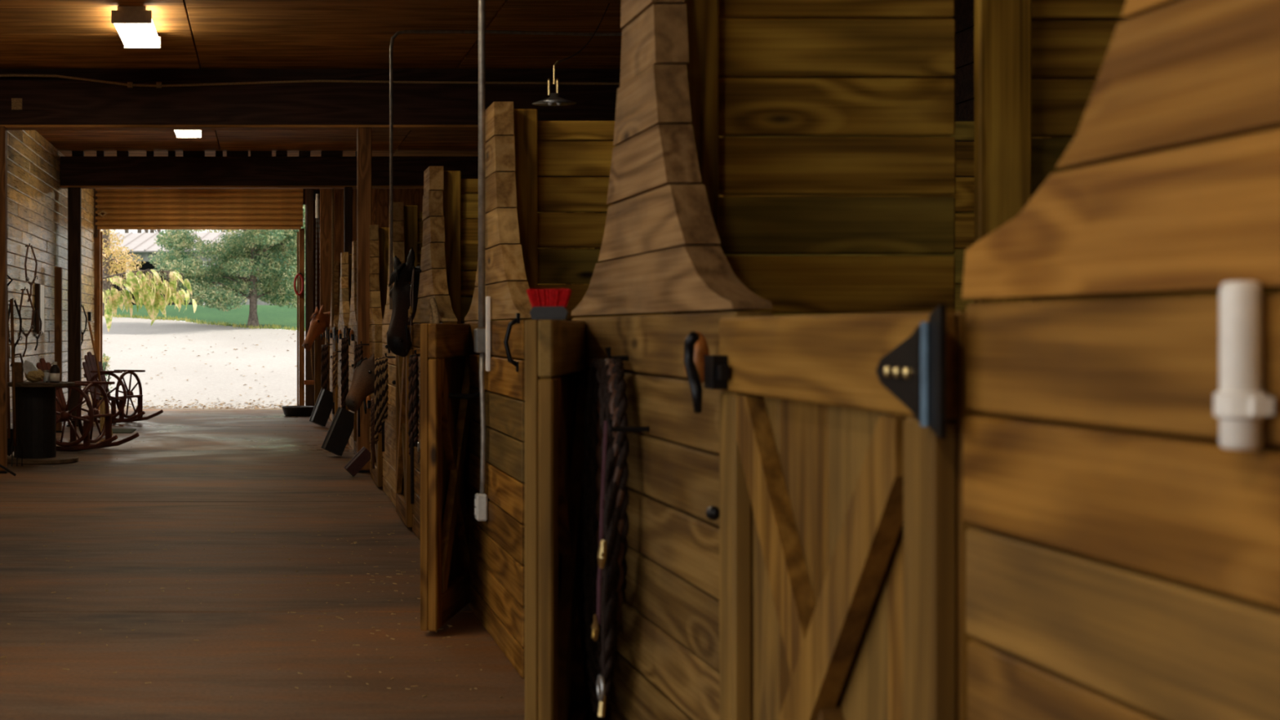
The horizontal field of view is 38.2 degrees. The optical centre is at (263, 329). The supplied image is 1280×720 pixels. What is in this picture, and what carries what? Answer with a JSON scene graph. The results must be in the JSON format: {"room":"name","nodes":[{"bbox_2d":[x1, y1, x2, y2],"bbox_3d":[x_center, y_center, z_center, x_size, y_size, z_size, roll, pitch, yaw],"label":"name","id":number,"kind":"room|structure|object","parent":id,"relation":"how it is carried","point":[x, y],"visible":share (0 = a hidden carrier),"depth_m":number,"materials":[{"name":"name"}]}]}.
{"room":"farm building","nodes":[
{"label":"farm building","id":0,"kind":"room"},
{"bbox_2d":[7,130,94,428],"bbox_3d":[-2.878,-0.565,12.725,0.084,3.850,34.450,0,0,0],"label":"wall","id":1,"kind":"structure","parent":0,"point":[37,206],"depth_m":22.79,"materials":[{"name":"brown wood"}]},
{"bbox_2d":[8,297,22,366],"bbox_3d":[-2.770,0.036,19.607,0.104,0.755,0.217,0,0,43],"label":"halter","id":2,"kind":"object","parent":1,"relation":"hanging from","point":[15,301],"visible":0.58,"depth_m":19.61,"materials":[{"name":"brown leather"}]},
{"bbox_2d":[18,287,34,357],"bbox_3d":[-2.770,-0.080,20.608,0.104,0.815,0.233,0,0,43],"label":"halter","id":3,"kind":"object","parent":1,"relation":"hanging from","point":[26,335],"visible":0.83,"depth_m":20.58,"materials":[{"name":"brown leather"}]},
{"bbox_2d":[24,243,37,302],"bbox_3d":[-2.771,-0.664,21.007,0.104,0.695,0.201,0,0,43],"label":"halter","id":4,"kind":"object","parent":1,"relation":"hanging from","point":[27,246],"visible":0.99,"depth_m":20.97,"materials":[{"name":"brown leather"}]},
{"bbox_2d":[31,308,42,350],"bbox_3d":[-2.773,0.004,21.605,0.104,0.515,0.155,0,0,43],"label":"halter","id":5,"kind":"object","parent":1,"relation":"attached to","point":[35,310],"visible":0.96,"depth_m":21.58,"materials":[{"name":"black leather"}]},
{"bbox_2d":[35,283,44,333],"bbox_3d":[-2.810,-0.251,22.317,0.050,0.629,0.515,0,0,0],"label":"sign","id":6,"kind":"object","parent":1,"relation":"attached to","point":[39,289],"visible":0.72,"depth_m":22.09,"materials":[{"name":"white plastic"}]},
{"bbox_2d":[81,304,87,343],"bbox_3d":[-2.772,-0.056,27.006,0.104,0.635,0.185,0,0,43],"label":"halter","id":7,"kind":"object","parent":1,"relation":"attached to","point":[86,327],"visible":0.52,"depth_m":27.01,"materials":[{"name":"black leather"}]},
{"bbox_2d":[88,311,91,320],"bbox_3d":[-2.816,-0.205,28.800,0.058,0.150,0.120,0,0,0],"label":"wall switch","id":8,"kind":"object","parent":1,"relation":"attached to","point":[89,313],"visible":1,"depth_m":28.74,"materials":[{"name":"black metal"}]},
{"bbox_2d":[0,408,524,719],"bbox_3d":[0.930,1.421,12.947,7.540,0.121,34.894,0,0,0],"label":"floor","id":9,"kind":"structure","parent":0,"point":[146,491],"depth_m":9.19,"materials":[{"name":"wood"}]},
{"bbox_2d":[0,126,8,473],"bbox_3d":[-2.499,-0.276,16.800,0.163,3.269,0.170,0,0,0],"label":"timber post","id":10,"kind":"object","parent":9,"relation":"on","point":[3,130],"visible":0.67,"depth_m":16.73,"materials":[{"name":"black wood"}]},
{"bbox_2d":[0,464,16,476],"bbox_3d":[-2.427,0.959,16.396,0.297,0.798,0.034,0,0,4],"label":"stand","id":11,"kind":"object","parent":9,"relation":"on","point":[1,465],"visible":1,"depth_m":16.39,"materials":[{"name":"black metal"}]},
{"bbox_2d":[7,275,13,456],"bbox_3d":[-2.706,0.382,18.900,0.200,1.950,0.032,0,0,0],"label":"shovel","id":12,"kind":"object","parent":9,"relation":"on","point":[10,431],"visible":0.37,"depth_m":18.89,"materials":[{"name":"brown wood"}]},
{"bbox_2d":[7,298,22,466],"bbox_3d":[-2.465,0.529,17.590,0.162,1.657,0.052,0,0,0],"label":"pitchfork","id":13,"kind":"object","parent":9,"relation":"on","point":[15,441],"visible":0.9,"depth_m":17.59,"materials":[{"name":"brown wood"}]},
{"bbox_2d":[7,381,78,464],"bbox_3d":[-2.282,0.945,18.200,0.770,0.826,0.770,0,0,0],"label":"table","id":14,"kind":"object","parent":9,"relation":"on","point":[35,402],"visible":0.8,"depth_m":18.00,"materials":[{"name":"black wood"}]},
{"bbox_2d":[11,353,23,382],"bbox_3d":[-2.506,0.394,18.100,0.124,0.298,0.122,0,0,0],"label":"jug","id":15,"kind":"object","parent":14,"relation":"on","point":[19,371],"visible":0.73,"depth_m":18.05,"materials":[{"name":"brown glass"}]},
{"bbox_2d":[22,360,44,382],"bbox_3d":[-2.343,0.428,18.103,0.226,0.225,0.165,0,0,0],"label":"plastic bag","id":16,"kind":"object","parent":14,"relation":"on","point":[32,373],"visible":1,"depth_m":18.05,"materials":[{"name":"plastic"}]},
{"bbox_2d":[43,369,49,382],"bbox_3d":[-2.225,0.481,18.200,0.068,0.123,0.066,0,0,0],"label":"glass jar","id":17,"kind":"object","parent":14,"relation":"on","point":[46,378],"visible":1,"depth_m":18.17,"materials":[{"name":"glass"}]},
{"bbox_2d":[49,361,59,382],"bbox_3d":[-2.121,0.438,18.050,0.102,0.210,0.102,0,0,0],"label":"bottle","id":18,"kind":"object","parent":14,"relation":"on","point":[55,370],"visible":1,"depth_m":18.01,"materials":[{"name":"glass"}]},
{"bbox_2d":[54,266,62,432],"bbox_3d":[-2.703,0.272,23.400,0.123,2.174,0.130,0,0,0],"label":"timber post","id":19,"kind":"object","parent":9,"relation":"on","point":[58,270],"visible":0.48,"depth_m":23.35,"materials":[{"name":"brown wood"}]},
{"bbox_2d":[66,187,81,426],"bbox_3d":[-2.644,-0.310,24.850,0.207,3.339,0.170,0,0,0],"label":"timber post","id":20,"kind":"object","parent":9,"relation":"on","point":[74,194],"visible":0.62,"depth_m":24.78,"materials":[{"name":"black wood"}]},
{"bbox_2d":[35,358,139,451],"bbox_3d":[-1.989,0.846,20.201,1.179,1.028,1.034,0,0,24],"label":"rocking chair","id":21,"kind":"object","parent":9,"relation":"on","point":[63,415],"visible":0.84,"depth_m":20.08,"materials":[{"name":"brown wood"}]},
{"bbox_2d":[88,321,112,435],"bbox_3d":[-2.050,0.624,22.300,0.316,1.433,0.075,0,0,0],"label":"broom","id":22,"kind":"object","parent":9,"relation":"on","point":[102,407],"visible":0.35,"depth_m":22.29,"materials":[{"name":"wood"}]},
{"bbox_2d":[82,351,163,423],"bbox_3d":[-2.031,0.846,25.992,1.179,1.028,1.034,0,0,28],"label":"rocking chair","id":23,"kind":"object","parent":9,"relation":"on","point":[90,368],"visible":0.78,"depth_m":25.90,"materials":[{"name":"brown wood"}]},
{"bbox_2d":[111,428,136,433],"bbox_3d":[-1.932,1.353,23.600,0.420,0.012,0.850,0,0,0],"label":"door mat","id":24,"kind":"object","parent":9,"relation":"on","point":[114,430],"visible":0.64,"depth_m":23.58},
{"bbox_2d":[0,415,502,698],"bbox_3d":[-0.812,1.357,17.259,3.465,0.003,21.449,0,0,0],"label":"straw bits","id":25,"kind":"object","parent":9,"relation":"on","point":[279,415],"visible":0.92,"depth_m":8.89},
{"bbox_2d":[281,405,314,416],"bbox_3d":[0.541,1.286,27.900,0.540,0.145,0.540,0,0,0],"label":"pan","id":26,"kind":"object","parent":9,"relation":"on","point":[288,411],"visible":0.97,"depth_m":27.71,"materials":[{"name":"black rubber"}]},
{"bbox_2d":[304,334,322,405],"bbox_3d":[0.924,0.660,28.200,0.562,1.400,0.090,0,0,0],"label":"stall","id":27,"kind":"object","parent":9,"relation":"on","point":[317,382],"visible":0.41,"depth_m":28.15,"materials":[{"name":"brown wood"}]},
{"bbox_2d":[310,346,313,379],"bbox_3d":[0.757,0.387,28.130,0.071,0.828,0.083,0,0,0],"label":"lead rope","id":28,"kind":"object","parent":27,"relation":"hanging from","point":[311,347],"visible":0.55,"depth_m":28.09,"materials":[{"name":"brown fabric"}]},
{"bbox_2d":[302,304,331,351],"bbox_3d":[2.112,0.490,27.827,3.145,1.733,0.675,0,0,-9],"label":"horse","id":29,"kind":"object","parent":9,"relation":"on","point":[320,321],"visible":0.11,"depth_m":27.44},
{"bbox_2d":[309,388,334,426],"bbox_3d":[0.831,1.091,24.659,0.386,0.535,0.141,0,0,-15],"label":"tub","id":30,"kind":"object","parent":9,"relation":"on","point":[324,404],"visible":0.85,"depth_m":24.60,"materials":[{"name":"black rubber"}]},
{"bbox_2d":[320,326,330,417],"bbox_3d":[0.968,0.650,27.556,0.139,1.370,1.221,0,0,0],"label":"door","id":31,"kind":"structure","parent":9,"relation":"on","point":[324,334],"depth_m":27.00,"materials":[{"name":"brown wood"}]},
{"bbox_2d":[320,188,335,345],"bbox_3d":[1.040,-0.560,28.900,0.282,3.839,0.130,0,0,0],"label":"timber post","id":32,"kind":"object","parent":9,"relation":"on","point":[325,193],"visible":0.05,"depth_m":28.85,"materials":[{"name":"brown wood"}]},
{"bbox_2d":[329,261,339,421],"bbox_3d":[1.042,0.185,26.000,0.091,2.344,2.000,0,0,0],"label":"stall","id":33,"kind":"object","parent":9,"relation":"on","point":[336,313],"visible":0.27,"depth_m":25.80,"materials":[{"name":"brown wood"}]},
{"bbox_2d":[320,342,332,390],"bbox_3d":[0.911,0.809,25.828,0.169,1.231,0.424,0,0,0],"label":"lead rope","id":34,"kind":"object","parent":33,"relation":"hanging from","point":[324,360],"visible":0.66,"depth_m":25.64,"materials":[{"name":"black fabric"}]},
{"bbox_2d":[331,188,333,330],"bbox_3d":[0.985,-1.205,25.400,0.033,2.530,0.033,0,0,22],"label":"conduit","id":35,"kind":"object","parent":33,"relation":"attached to","point":[332,189],"visible":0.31,"depth_m":25.39,"materials":[{"name":"grey metal"}]},
{"bbox_2d":[320,407,354,456],"bbox_3d":[0.817,1.095,18.960,0.395,0.526,0.141,0,0,-12],"label":"tub","id":36,"kind":"object","parent":9,"relation":"on","point":[340,429],"visible":0.85,"depth_m":18.90,"materials":[{"name":"black rubber"}]},
{"bbox_2d":[337,262,342,326],"bbox_3d":[2.878,0.195,25.982,3.583,2.330,0.184,0,0,0],"label":"wall","id":37,"kind":"structure","parent":9,"relation":"on","point":[339,263],"depth_m":25.93,"materials":[{"name":"brown wood"}]},
{"bbox_2d":[337,252,350,407],"bbox_3d":[1.042,0.185,23.000,0.091,2.344,2.000,0,0,0],"label":"stall","id":38,"kind":"object","parent":9,"relation":"on","point":[344,317],"visible":0.3,"depth_m":22.80,"materials":[{"name":"brown wood"}]},
{"bbox_2d":[327,326,338,420],"bbox_3d":[0.968,0.650,24.546,0.139,1.370,1.201,0,0,0],"label":"door","id":39,"kind":"structure","parent":38,"relation":"attached to","point":[331,334],"depth_m":24.00,"materials":[{"name":"brown wood"}]},
{"bbox_2d":[332,349,341,402],"bbox_3d":[0.938,0.598,22.792,0.114,0.682,0.261,0,0,6],"label":"lead rope","id":40,"kind":"object","parent":38,"relation":"hanging from","point":[334,353],"visible":1,"depth_m":22.71,"materials":[{"name":"brown fabric"}]},
{"bbox_2d":[343,186,351,253],"bbox_3d":[1.177,-0.310,24.800,0.138,3.339,0.170,0,0,0],"label":"timber post","id":41,"kind":"object","parent":9,"relation":"on","point":[347,190],"visible":0.21,"depth_m":24.73,"materials":[{"name":"brown wood"}]},
{"bbox_2d":[347,253,352,314],"bbox_3d":[2.878,0.195,22.982,3.583,2.330,0.184,0,0,0],"label":"wall","id":42,"kind":"structure","parent":9,"relation":"on","point":[349,255],"depth_m":22.93,"materials":[{"name":"brown wood"}]},
{"bbox_2d":[348,240,356,449],"bbox_3d":[1.042,0.185,20.000,0.091,2.344,2.000,0,0,0],"label":"stall","id":43,"kind":"object","parent":9,"relation":"on","point":[353,317],"visible":0.27,"depth_m":19.95,"materials":[{"name":"brown wood"}]},
{"bbox_2d":[336,325,349,441],"bbox_3d":[0.968,0.650,21.546,0.139,1.370,1.201,0,0,0],"label":"door","id":44,"kind":"structure","parent":43,"relation":"attached to","point":[340,334],"depth_m":21.90,"materials":[{"name":"brown wood"}]},
{"bbox_2d":[340,334,348,409],"bbox_3d":[0.922,0.678,19.715,0.147,1.232,0.297,0,0,0],"label":"lead rope","id":45,"kind":"object","parent":43,"relation":"hanging from","point":[344,347],"visible":0.84,"depth_m":19.60,"materials":[{"name":"black fabric"}]},
{"bbox_2d":[343,446,370,476],"bbox_3d":[0.878,1.220,16.341,0.272,0.275,0.101,0,0,-8],"label":"box","id":46,"kind":"object","parent":9,"relation":"on","point":[362,456],"visible":0.86,"depth_m":16.29,"materials":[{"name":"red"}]},
{"bbox_2d":[344,353,375,411],"bbox_3d":[1.738,0.781,15.497,2.226,1.152,0.549,0,0,-12],"label":"horse","id":47,"kind":"object","parent":9,"relation":"on","point":[362,384],"visible":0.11,"depth_m":15.12},
{"bbox_2d":[356,127,371,472],"bbox_3d":[0.956,-0.276,16.900,0.164,3.269,0.190,0,0,0],"label":"timber post","id":48,"kind":"object","parent":9,"relation":"on","point":[363,134],"visible":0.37,"depth_m":16.82,"materials":[{"name":"brown wood"}]},
{"bbox_2d":[368,224,384,472],"bbox_3d":[1.043,0.185,17.000,0.091,2.344,2.000,0,0,0],"label":"stall","id":49,"kind":"object","parent":9,"relation":"on","point":[375,318],"visible":0.23,"depth_m":16.62,"materials":[{"name":"brown wood"}]},
{"bbox_2d":[347,326,356,454],"bbox_3d":[0.968,0.650,18.546,0.139,1.370,1.201,0,0,0],"label":"door","id":50,"kind":"structure","parent":49,"relation":"attached to","point":[352,335],"depth_m":18.80,"materials":[{"name":"brown wood"}]},
{"bbox_2d":[353,341,368,436],"bbox_3d":[0.902,0.553,16.463,0.147,0.881,0.292,0,0,0],"label":"lead rope","id":51,"kind":"object","parent":49,"relation":"hanging from","point":[358,352],"visible":0.36,"depth_m":16.39,"materials":[{"name":"brown fabric"}]},
{"bbox_2d":[382,202,404,506],"bbox_3d":[1.042,0.185,14.000,0.092,2.344,2.000,0,0,0],"label":"stall","id":52,"kind":"object","parent":9,"relation":"on","point":[388,455],"visible":0.33,"depth_m":13.88,"materials":[{"name":"brown wood"}]},
{"bbox_2d":[363,392,383,487],"bbox_3d":[0.968,0.855,15.546,0.139,0.961,1.201,0,0,0],"label":"door","id":53,"kind":"structure","parent":52,"relation":"attached to","point":[376,473],"depth_m":15.03,"materials":[{"name":"brown wood"}]},
{"bbox_2d":[370,397,377,468],"bbox_3d":[0.908,0.813,14.144,0.114,0.592,0.271,0,0,5],"label":"lead rope","id":54,"kind":"object","parent":52,"relation":"hanging from","point":[373,442],"visible":0.65,"depth_m":14.05,"materials":[{"name":"brown fabric"}]},
{"bbox_2d":[373,352,395,451],"bbox_3d":[0.911,0.552,13.449,0.169,0.742,0.348,0,0,0],"label":"lead rope","id":55,"kind":"object","parent":52,"relation":"hanging from","point":[381,375],"visible":1,"depth_m":13.32,"materials":[{"name":"brown fabric"}]},
{"bbox_2d":[386,324,413,527],"bbox_3d":[0.968,0.650,12.516,0.139,1.370,1.241,0,0,0],"label":"door","id":56,"kind":"structure","parent":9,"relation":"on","point":[403,505],"depth_m":12.34,"materials":[{"name":"brown wood"}]},
{"bbox_2d":[412,165,457,540],"bbox_3d":[1.042,0.185,10.950,0.092,2.344,2.000,0,0,0],"label":"stall","id":57,"kind":"object","parent":9,"relation":"on","point":[433,283],"visible":0.27,"depth_m":10.76,"materials":[{"name":"brown wood"}]},
{"bbox_2d":[408,350,420,504],"bbox_3d":[0.905,0.593,10.794,0.130,0.932,0.148,0,0,44],"label":"lead rope","id":58,"kind":"object","parent":57,"relation":"hanging from","point":[413,406],"visible":0.99,"depth_m":10.74,"materials":[{"name":"black fabric"}]},
{"bbox_2d":[408,266,421,342],"bbox_3d":[0.968,-0.158,11.242,0.104,0.485,0.149,0,0,0],"label":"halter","id":59,"kind":"object","parent":57,"relation":"attached to","point":[410,310],"visible":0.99,"depth_m":11.24,"materials":[{"name":"black leather"}]},
{"bbox_2d":[417,397,420,488],"bbox_3d":[0.968,0.609,10.537,0.104,0.845,0.241,0,0,0],"label":"halter","id":60,"kind":"object","parent":57,"relation":"attached to","point":[418,442],"visible":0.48,"depth_m":10.60,"materials":[{"name":"black leather"}]},
{"bbox_2d":[428,297,439,323],"bbox_3d":[0.972,-0.025,10.100,0.057,0.307,0.294,0,0,0],"label":"hoop","id":61,"kind":"object","parent":57,"relation":"attached to","point":[433,314],"visible":0.58,"depth_m":10.00,"materials":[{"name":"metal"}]},
{"bbox_2d":[377,226,571,343],"bbox_3d":[2.878,0.195,16.982,3.583,2.330,0.184,0,0,0],"label":"wall","id":62,"kind":"structure","parent":9,"relation":"on","point":[384,245],"depth_m":16.93,"materials":[{"name":"brown wood"}]},
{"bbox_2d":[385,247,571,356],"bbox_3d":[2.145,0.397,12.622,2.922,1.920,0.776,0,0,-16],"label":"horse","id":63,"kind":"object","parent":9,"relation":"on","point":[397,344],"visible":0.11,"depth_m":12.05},
{"bbox_2d":[403,205,571,323],"bbox_3d":[2.878,0.195,13.982,3.583,2.330,0.184,0,0,0],"label":"wall","id":64,"kind":"structure","parent":9,"relation":"on","point":[413,230],"depth_m":13.93,"materials":[{"name":"brown wood"}]},
{"bbox_2d":[464,101,532,678],"bbox_3d":[1.014,0.185,7.900,0.151,2.344,2.000,0,0,0],"label":"stall","id":65,"kind":"object","parent":9,"relation":"on","point":[496,566],"depth_m":7.60,"materials":[{"name":"brown wood"}]},
{"bbox_2d":[420,323,474,631],"bbox_3d":[0.900,0.650,8.401,0.094,1.370,1.155,0,0,17],"label":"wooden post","id":66,"kind":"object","parent":65,"relation":"attached to","point":[445,575],"depth_m":8.03,"materials":[{"name":"brown wood"}]},
{"bbox_2d":[474,0,490,520],"bbox_3d":[0.969,-0.818,7.900,0.056,3.344,0.190,0,0,0],"label":"conduit","id":67,"kind":"object","parent":65,"relation":"attached to","point":[482,335],"visible":1,"depth_m":7.93,"materials":[{"name":"metal"}]},
{"bbox_2d":[474,498,475,515],"bbox_3d":[0.943,0.794,7.930,0.004,0.070,0.030,0,0,0],"label":"outlet","id":68,"kind":"object","parent":67,"relation":"attached to","point":[474,499],"depth_m":7.93,"materials":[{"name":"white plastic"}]},
{"bbox_2d":[570,0,773,719],"bbox_3d":[1.042,0.185,4.780,0.092,2.344,2.000,0,0,0],"label":"stall","id":69,"kind":"object","parent":9,"relation":"on","point":[659,253],"visible":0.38,"depth_m":4.50,"materials":[{"name":"brown wood"}]},
{"bbox_2d":[524,320,590,719],"bbox_3d":[0.904,0.650,5.295,0.094,1.370,1.125,0,0,17],"label":"wooden post","id":70,"kind":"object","parent":69,"relation":"attached to","point":[555,350],"depth_m":4.79,"materials":[{"name":"brown wood"}]},
{"bbox_2d":[526,288,572,319],"bbox_3d":[0.789,-0.069,4.908,0.122,0.086,0.068,0,0,17],"label":"brush","id":71,"kind":"object","parent":70,"relation":"on","point":[546,304],"visible":1,"depth_m":4.88,"materials":[{"name":"red plastic"}]},
{"bbox_2d":[582,346,629,713],"bbox_3d":[0.953,0.555,4.905,0.097,1.012,0.483,0,0,3],"label":"lead rope","id":72,"kind":"object","parent":69,"relation":"hanging from","point":[606,397],"visible":0.93,"depth_m":4.77,"materials":[{"name":"black fabric"}]},
{"bbox_2d":[591,418,649,716],"bbox_3d":[0.931,0.617,4.626,0.147,0.767,0.144,0,0,0],"label":"halter","id":73,"kind":"object","parent":69,"relation":"attached to","point":[602,555],"visible":1,"depth_m":4.61,"materials":[{"name":"black leather"}]},
{"bbox_2d":[440,170,973,324],"bbox_3d":[2.878,0.195,10.932,3.583,2.330,0.184,0,0,0],"label":"wall","id":74,"kind":"structure","parent":9,"relation":"on","point":[461,236],"depth_m":10.88,"materials":[{"name":"brown wood"}]},
{"bbox_2d":[506,109,1074,319],"bbox_3d":[2.878,0.195,7.882,3.583,2.330,0.184,0,0,0],"label":"wall","id":75,"kind":"structure","parent":9,"relation":"on","point":[534,158],"depth_m":7.91,"materials":[{"name":"brown wood"}]},
{"bbox_2d":[683,304,982,719],"bbox_3d":[0.968,0.650,3.216,0.139,1.370,1.421,0,0,0],"label":"door","id":76,"kind":"structure","parent":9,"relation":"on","point":[842,527],"depth_m":3.01,"materials":[{"name":"brown wood"}]},
{"bbox_2d":[662,0,1279,414],"bbox_3d":[2.878,-0.090,4.762,3.583,2.900,0.184,0,0,0],"label":"wall","id":77,"kind":"structure","parent":9,"relation":"on","point":[727,38],"depth_m":4.79,"materials":[{"name":"brown wood"}]},
{"bbox_2d":[961,0,1279,719],"bbox_3d":[1.042,0.185,1.540,0.092,2.344,2.000,0,0,0],"label":"stall","id":78,"kind":"object","parent":9,"relation":"on","point":[1122,562],"visible":1,"depth_m":2.03,"materials":[{"name":"brown wood"}]},
{"bbox_2d":[1213,280,1274,449],"bbox_3d":[0.978,0.036,1.780,0.048,0.168,0.066,0,0,0],"label":"pipe stub","id":79,"kind":"object","parent":78,"relation":"attached to","point":[1240,404],"visible":1,"depth_m":1.76,"materials":[{"name":"white plastic"}]},
{"bbox_2d":[0,0,624,156],"bbox_3d":[0.900,-2.547,12.750,7.950,0.115,34.900,0,0,0],"label":"ceiling","id":80,"kind":"structure","parent":0,"point":[34,33],"depth_m":15.40,"materials":[{"name":"brown wood"}]},
{"bbox_2d":[111,5,160,48],"bbox_3d":[-1.018,-2.422,14.300,0.310,0.134,1.240,0,0,0],"label":"ceiling light","id":81,"kind":"object","parent":80,"relation":"attached to","point":[135,25],"visible":1,"depth_m":13.91,"materials":[{"name":"white plastic"}]},
{"bbox_2d":[174,130,201,137],"bbox_3d":[-0.922,-2.422,21.300,0.310,0.134,1.240,0,0,0],"label":"ceiling light","id":82,"kind":"object","parent":80,"relation":"attached to","point":[180,134],"visible":0.32,"depth_m":21.55,"materials":[{"name":"white plastic"}]},
{"bbox_2d":[59,151,600,188],"bbox_3d":[0.930,-2.232,24.900,7.540,0.515,0.250,0,0,0],"label":"ceiling beam","id":83,"kind":"structure","parent":80,"relation":"attached to","point":[193,170],"depth_m":24.80,"materials":[{"name":"brown wood"}]},
{"bbox_2d":[0,68,752,130],"bbox_3d":[0.930,-2.203,17.000,7.540,0.575,0.250,0,0,0],"label":"ceiling beam","id":84,"kind":"structure","parent":80,"relation":"attached to","point":[26,103],"depth_m":16.90,"materials":[{"name":"brown wood"}]},
{"bbox_2d":[0,74,618,88],"bbox_3d":[0.367,-2.354,16.860,6.003,0.130,0.050,0,0,0],"label":"cable","id":85,"kind":"object","parent":84,"relation":"attached to","point":[130,84],"visible":1,"depth_m":16.85,"materials":[{"name":"beige plastic"}]},
{"bbox_2d":[389,30,622,309],"bbox_3d":[2.759,-1.320,13.450,3.613,2.340,0.030,0,0,0],"label":"conduit","id":86,"kind":"object","parent":80,"relation":"hanging from","point":[508,32],"visible":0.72,"depth_m":13.44,"materials":[{"name":"metal"}]},
{"bbox_2d":[532,3,609,106],"bbox_3d":[2.035,-1.848,11.553,0.238,1.291,4.255,0,0,13],"label":"hanging lamp","id":87,"kind":"object","parent":80,"relation":"hanging from","point":[553,100],"visible":1,"depth_m":9.60,"materials":[{"name":"metal"}]},
{"bbox_2d":[302,188,478,406],"bbox_3d":[0.874,-0.625,30.085,7.648,3.970,0.180,0,0,0],"label":"wall","id":88,"kind":"structure","parent":0,"point":[380,197],"depth_m":30.00,"materials":[{"name":"brown wood"}]},
{"bbox_2d":[95,188,302,229],"bbox_3d":[-1.080,-2.080,29.787,3.480,0.820,0.136,0,0,0],"label":"roller shutter","id":89,"kind":"object","parent":88,"relation":"attached to","point":[117,208],"visible":0.84,"depth_m":29.79,"materials":[{"name":"wood"}]},
{"bbox_2d":[93,188,313,409],"bbox_3d":[-1.005,-0.565,29.920,3.693,3.850,0.220,0,0,-1],"label":"door","id":90,"kind":"structure","parent":88,"relation":"in","point":[98,235],"depth_m":29.85,"materials":[{"name":"brown wood"}]},
{"bbox_2d":[293,272,304,295],"bbox_3d":[0.588,-0.748,29.826,0.178,0.385,0.068,0,0,-8],"label":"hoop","id":91,"kind":"object","parent":90,"relation":"hanging from","point":[299,273],"visible":1,"depth_m":29.80,"materials":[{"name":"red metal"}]},
{"bbox_2d":[313,190,319,309],"bbox_3d":[0.899,-0.979,29.770,0.133,2.682,0.160,0,0,0],"label":"chain","id":92,"kind":"object","parent":90,"relation":"hanging from","point":[316,193],"visible":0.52,"depth_m":29.71,"materials":[{"name":"black metal"}]},
{"bbox_2d":[600,0,1126,177],"bbox_3d":[4.742,-0.565,12.725,0.085,3.850,34.450,0,0,0],"label":"wall","id":93,"kind":"structure","parent":0,"point":[963,16],"depth_m":11.92,"materials":[{"name":"brown wood"}]},
{"label":"outside","id":94,"kind":"structure","parent":0,"visible":0},
{"bbox_2d":[93,315,305,408],"bbox_3d":[0.000,0.223,64.348,80.000,2.335,67.995,0,0,0],"label":"gravel drive","id":95,"kind":"structure","parent":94,"point":[278,376],"depth_m":40.59,"materials":[{"name":"beige gravel"}]},
{"bbox_2d":[102,353,112,395],"bbox_3d":[-2.787,0.903,31.342,0.296,0.976,0.445,0,0,-30],"label":"shrub","id":96,"kind":"object","parent":95,"relation":"on","point":[105,359],"visible":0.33,"depth_m":31.35,"materials":[{"name":"green plant"}]},
{"bbox_2d":[93,268,196,332],"bbox_3d":[-2.793,-0.519,31.639,3.200,3.806,0.961,0,0,0],"label":"leafy tree","id":97,"kind":"object","parent":95,"relation":"on","point":[146,288],"visible":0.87,"depth_m":31.54,"materials":[{"name":"green plant"}]},
{"bbox_2d":[93,312,305,331],"bbox_3d":[-1.052,-0.248,54.028,14.776,0.897,2.719,0,0,40],"label":"grass tufts","id":98,"kind":"object","parent":95,"relation":"on","point":[138,316],"visible":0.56,"depth_m":53.85,"materials":[{"name":"green plant"}]},
{"bbox_2d":[104,333,305,408],"bbox_3d":[-0.993,0.748,40.188,9.073,1.261,19.440,0,0,0],"label":"fallen leaves","id":99,"kind":"object","parent":95,"relation":"on","point":[290,402],"visible":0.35,"depth_m":31.83,"materials":[{"name":"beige plant"}]},
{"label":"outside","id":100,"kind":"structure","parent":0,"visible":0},
{"bbox_2d":[112,304,305,329],"bbox_3d":[0.000,-0.017,88.665,80.000,2.022,102.671,0,0,0],"label":"lawn","id":101,"kind":"structure","parent":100,"point":[275,314],"depth_m":58.80,"materials":[{"name":"green plant"}]},
{"bbox_2d":[93,229,145,315],"bbox_3d":[-4.875,-3.394,57.936,2.047,6.100,1.838,0,0,0],"label":"tree","id":102,"kind":"object","parent":101,"relation":"on","point":[106,233],"visible":0.56,"depth_m":57.89,"materials":[{"name":"yellow plant"}]},
{"bbox_2d":[175,229,209,232],"bbox_3d":[-5.627,-7.658,117.841,6.571,13.547,5.798,0,0,0],"label":"tree","id":103,"kind":"object","parent":101,"relation":"on","point":[197,230],"visible":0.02,"depth_m":117.03,"materials":[{"name":"green plant"}]},
{"bbox_2d":[93,231,305,305],"bbox_3d":[-1.693,-2.687,78.314,18.400,3.614,6.306,0,0,7],"label":"shed","id":104,"kind":"object","parent":101,"relation":"on","point":[142,244],"visible":0.09,"depth_m":78.55,"materials":[{"name":"metal"}]},
{"bbox_2d":[200,229,243,232],"bbox_3d":[-2.204,-4.797,103.868,6.921,7.882,5.447,0,0,0],"label":"tree","id":105,"kind":"object","parent":101,"relation":"on","point":[225,231],"visible":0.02,"depth_m":102.77,"materials":[{"name":"green plant"}]},
{"bbox_2d":[147,204,305,326],"bbox_3d":[-0.031,-4.285,52.972,6.572,8.603,5.578,0,0,-26],"label":"tree","id":106,"kind":"object","parent":101,"relation":"on","point":[241,251],"visible":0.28,"depth_m":52.65,"materials":[{"name":"green plant"}]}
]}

